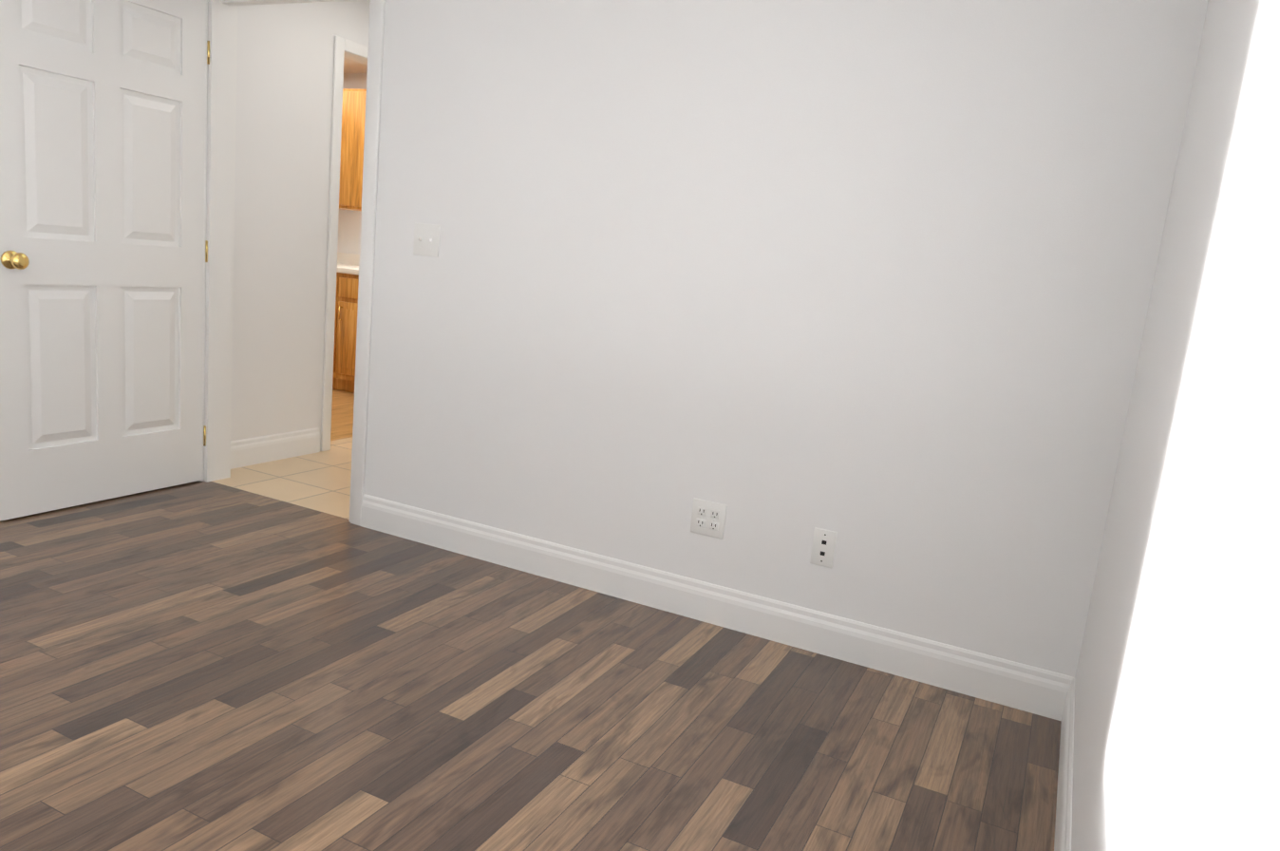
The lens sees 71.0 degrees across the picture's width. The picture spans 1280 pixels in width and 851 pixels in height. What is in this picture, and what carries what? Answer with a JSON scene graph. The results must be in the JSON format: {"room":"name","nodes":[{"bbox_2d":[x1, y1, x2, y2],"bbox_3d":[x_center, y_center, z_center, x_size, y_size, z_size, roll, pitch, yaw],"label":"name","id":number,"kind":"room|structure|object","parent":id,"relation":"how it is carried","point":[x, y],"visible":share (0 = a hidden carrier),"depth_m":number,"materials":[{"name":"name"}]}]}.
{"room":"empty room","nodes":[
{"label":"empty room","id":0,"kind":"room"},
{"bbox_2d":[212,436,352,519],"bbox_3d":[-0.735,0.315,4.410,2.320,0.050,1.760,10,11,25],"label":"floor","id":1,"kind":"structure","parent":0,"point":[320,480],"depth_m":4.14,"materials":[{"name":"beige tile"}]},
{"bbox_2d":[230,0,370,451],"bbox_3d":[-1.593,-1.035,4.628,0.120,2.350,1.510,10,11,25],"label":"wall","id":2,"kind":"structure","parent":0,"point":[285,57],"depth_m":4.27,"materials":[{"name":"white paint"}]},
{"bbox_2d":[230,427,319,469],"bbox_3d":[-1.830,0.114,4.417,0.014,0.130,0.653,10,11,25],"label":"baseboard","id":3,"kind":"structure","parent":2,"relation":"attached to","point":[250,451],"depth_m":4.44,"materials":[{"name":"white paint"}]},
{"bbox_2d":[320,35,368,451],"bbox_3d":[-1.443,-0.943,4.965,0.137,2.079,0.878,10,11,25],"label":"door frame","id":4,"kind":"structure","parent":2,"relation":"attached to","point":[342,45],"depth_m":4.55,"materials":[{"name":"white paint"}]},
{"bbox_2d":[330,388,354,440],"bbox_3d":[-3.062,-0.240,6.199,3.520,0.050,2.820,10,11,25],"label":"floor","id":5,"kind":"structure","parent":0,"point":[342,413],"depth_m":5.74,"materials":[{"name":"brown wood"}]},
{"bbox_2d":[332,271,358,393],"bbox_3d":[-1.868,-0.669,6.648,0.430,0.860,0.619,10,11,25],"label":"base cabinet","id":6,"kind":"object","parent":5,"relation":"on","point":[346,319],"depth_m":6.42,"materials":[{"name":"brown wood"}]},
{"bbox_2d":[336,263,358,271],"bbox_3d":[-2.439,-1.223,6.853,3.316,0.040,0.627,10,11,25],"label":"countertop","id":7,"kind":"structure","parent":6,"relation":"on","point":[340,267],"depth_m":6.38,"materials":[{"name":"white stone"}]},
{"bbox_2d":[337,73,366,254],"bbox_3d":[-2.341,-1.574,7.181,3.540,2.350,0.120,10,11,25],"label":"wall","id":8,"kind":"structure","parent":0,"point":[348,231],"depth_m":7.08,"materials":[{"name":"white paint"}]},
{"bbox_2d":[337,252,359,263],"bbox_3d":[-2.299,-1.320,7.112,3.316,0.085,0.020,10,11,25],"label":"backsplash","id":9,"kind":"structure","parent":8,"relation":"attached to","point":[342,257],"depth_m":7.11,"materials":[{"name":"beige tile"}]},
{"bbox_2d":[338,88,366,210],"bbox_3d":[-2.011,-2.034,6.692,0.450,0.850,0.344,10,11,25],"label":"upper cabinet","id":10,"kind":"object","parent":8,"relation":"attached to","point":[352,138],"visible":0.04,"depth_m":6.53,"materials":[{"name":"brown wood"}]},
{"bbox_2d":[343,57,367,73],"bbox_3d":[-3.281,-2.206,3.415,9.985,0.050,7.500,10,11,25],"label":"ceiling","id":11,"kind":"structure","parent":0,"point":[351,66],"depth_m":6.64,"materials":[{"name":"white paint"}]},
{"bbox_2d":[0,480,1061,850],"bbox_3d":[-2.415,0.614,1.860,6.205,0.050,4.330,10,11,25],"label":"floor","id":12,"kind":"structure","parent":0,"point":[197,665],"depth_m":2.25,"materials":[{"name":"brown wood"}]},
{"bbox_2d":[204,0,1208,677],"bbox_3d":[-1.862,-0.921,3.860,7.165,2.350,0.120,10,11,25],"label":"wall","id":13,"kind":"structure","parent":0,"point":[870,281],"depth_m":2.72,"materials":[{"name":"white paint"}]},
{"bbox_2d":[413,223,440,257],"bbox_3d":[-0.786,-0.679,3.281,0.116,0.115,0.018,10,11,25],"label":"light switch","id":14,"kind":"object","parent":13,"relation":"attached to","point":[426,239],"visible":1,"depth_m":3.28,"materials":[{"name":"white plastic"}]},
{"bbox_2d":[690,497,726,539],"bbox_3d":[0.222,0.303,2.917,0.116,0.115,0.008,10,11,25],"label":"electrical outlet","id":15,"kind":"object","parent":13,"relation":"attached to","point":[707,517],"visible":1,"depth_m":2.92,"materials":[{"name":"white plastic"}]},
{"bbox_2d":[360,493,1074,720],"bbox_3d":[0.045,0.550,3.034,2.583,0.130,0.014,10,11,25],"label":"baseboard","id":16,"kind":"structure","parent":13,"relation":"attached to","point":[1022,687],"depth_m":2.89,"materials":[{"name":"white paint"}]},
{"bbox_2d":[809,527,837,567],"bbox_3d":[0.564,0.376,2.758,0.070,0.115,0.007,10,11,25],"label":"jack","id":17,"kind":"object","parent":13,"relation":"attached to","point":[822,553],"visible":1,"depth_m":2.76,"materials":[{"name":"white plastic"}]},
{"bbox_2d":[1071,0,1279,850],"bbox_3d":[0.437,-0.066,0.411,0.120,2.350,4.430,10,11,25],"label":"wall","id":18,"kind":"structure","parent":0,"point":[1176,730],"depth_m":1.04,"materials":[{"name":"white paint"}]},
{"bbox_2d":[1054,677,1074,850],"bbox_3d":[0.270,1.010,0.637,0.014,0.130,4.190,10,11,25],"label":"baseboard","id":19,"kind":"structure","parent":18,"relation":"attached to","point":[1063,826],"depth_m":2.03,"materials":[{"name":"white paint"}]},
{"bbox_3d":[-1.310,-1.837,3.464,0.869,0.310,0.120,10,11,25],"label":"wall","id":20,"kind":"structure","parent":0,"visible":0},
{"bbox_2d":[0,0,209,521],"bbox_3d":[-2.019,-0.699,3.418,0.145,2.025,0.865,10,11,25],"label":"bedroom door","id":21,"kind":"structure","parent":20,"relation":"in","point":[102,159],"depth_m":3.39,"materials":[{"name":"white paint"}]},
{"bbox_2d":[204,0,371,521],"bbox_3d":[-1.423,-0.686,3.674,0.869,2.040,0.122,10,11,25],"label":"door frame","id":22,"kind":"structure","parent":20,"relation":"attached to","point":[221,141],"depth_m":3.82,"materials":[{"name":"white paint"}]},
{"bbox_2d":[199,0,385,526],"bbox_3d":[-1.452,-0.697,3.610,0.983,2.079,0.016,10,11,25],"label":"trim","id":23,"kind":"structure","parent":20,"relation":"attached to","point":[372,128],"depth_m":3.43,"materials":[{"name":"white paint"}]}
]}

